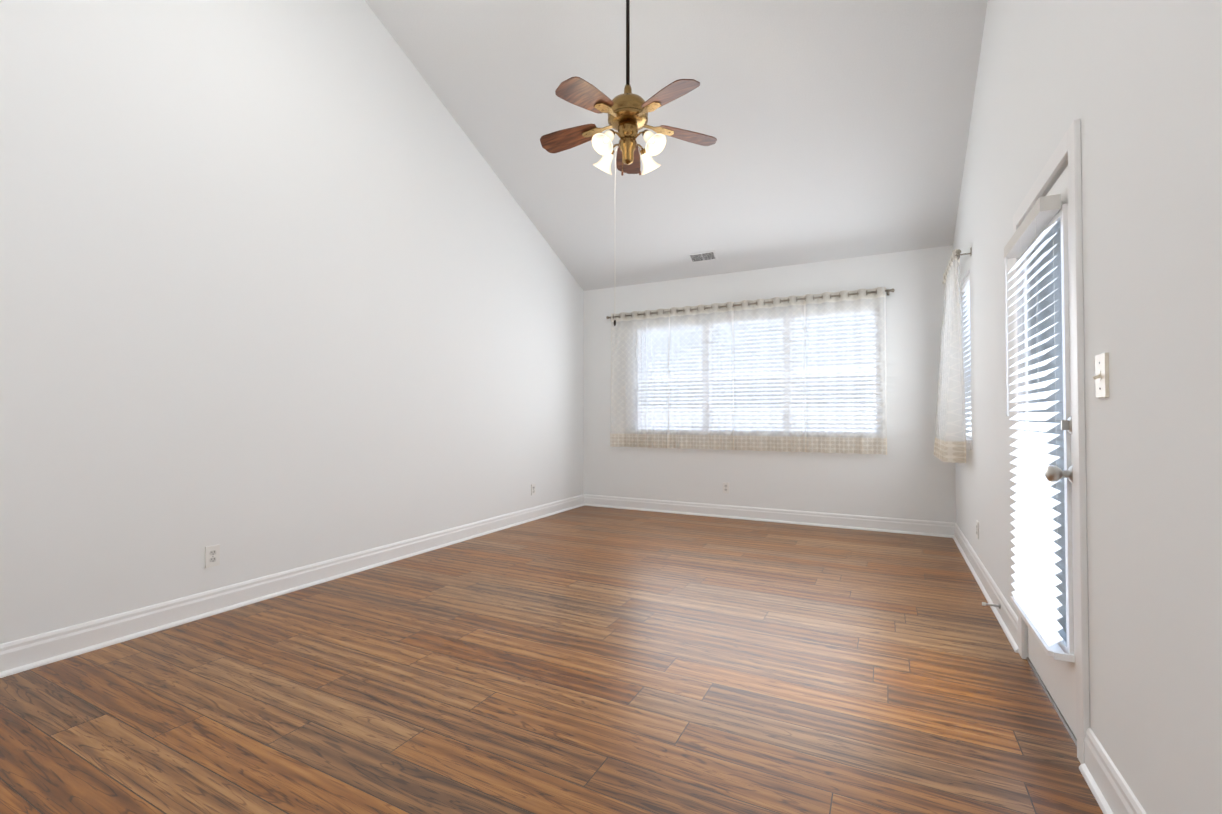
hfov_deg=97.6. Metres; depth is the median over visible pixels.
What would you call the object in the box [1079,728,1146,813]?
baseboard
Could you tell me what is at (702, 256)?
ceiling vent
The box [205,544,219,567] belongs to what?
electrical outlet
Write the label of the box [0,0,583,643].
wall
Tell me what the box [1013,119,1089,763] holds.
door frame
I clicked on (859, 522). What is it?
baseboard
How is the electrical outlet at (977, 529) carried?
attached to the wall at (1135, 86)
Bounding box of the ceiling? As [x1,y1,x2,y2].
[365,0,987,290]
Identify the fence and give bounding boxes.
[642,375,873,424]
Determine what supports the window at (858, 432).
in the wall at (909, 475)
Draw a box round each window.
[629,304,884,437]
[961,273,971,449]
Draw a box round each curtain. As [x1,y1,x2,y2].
[606,287,894,454]
[934,248,970,462]
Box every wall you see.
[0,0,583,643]
[584,245,955,522]
[953,0,1221,813]
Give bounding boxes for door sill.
[1026,657,1076,745]
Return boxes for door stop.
[982,602,1000,608]
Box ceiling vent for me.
[688,250,717,262]
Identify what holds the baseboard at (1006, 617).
attached to the wall at (1135, 86)
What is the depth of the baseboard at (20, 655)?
3.10 m
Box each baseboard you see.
[0,494,583,677]
[584,494,951,537]
[952,522,1017,652]
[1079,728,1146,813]
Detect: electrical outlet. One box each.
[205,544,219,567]
[531,484,535,494]
[723,482,728,492]
[976,520,978,538]
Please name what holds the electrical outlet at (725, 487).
attached to the wall at (909, 475)
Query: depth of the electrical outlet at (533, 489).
5.84 m
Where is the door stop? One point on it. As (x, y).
(994, 605)
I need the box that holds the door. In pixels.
[1004,166,1076,738]
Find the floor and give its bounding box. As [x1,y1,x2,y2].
[0,505,1102,813]
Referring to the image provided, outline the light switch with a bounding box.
[1093,353,1108,397]
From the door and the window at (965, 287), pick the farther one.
the window at (965, 287)
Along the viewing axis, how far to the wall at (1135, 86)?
1.39 m
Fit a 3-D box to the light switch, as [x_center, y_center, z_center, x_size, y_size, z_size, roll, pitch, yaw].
[1.439,-0.092,1.578,0.025,0.128,0.080,-1,-1,27]
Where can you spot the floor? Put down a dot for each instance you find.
(584, 659)
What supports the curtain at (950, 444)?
attached to the wall at (1135, 86)
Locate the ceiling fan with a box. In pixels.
[540,0,716,325]
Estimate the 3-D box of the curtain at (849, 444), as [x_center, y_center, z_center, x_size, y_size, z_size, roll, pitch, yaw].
[1.352,-0.342,5.895,3.149,1.630,0.132,-1,-1,27]
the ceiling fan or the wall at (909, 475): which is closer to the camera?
the ceiling fan
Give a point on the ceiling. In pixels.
(837, 129)
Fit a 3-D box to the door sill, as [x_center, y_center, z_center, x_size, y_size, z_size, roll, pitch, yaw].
[1.825,1.161,2.083,0.180,0.012,0.810,-1,-1,27]
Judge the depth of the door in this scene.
2.05 m
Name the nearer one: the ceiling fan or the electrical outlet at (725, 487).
the ceiling fan

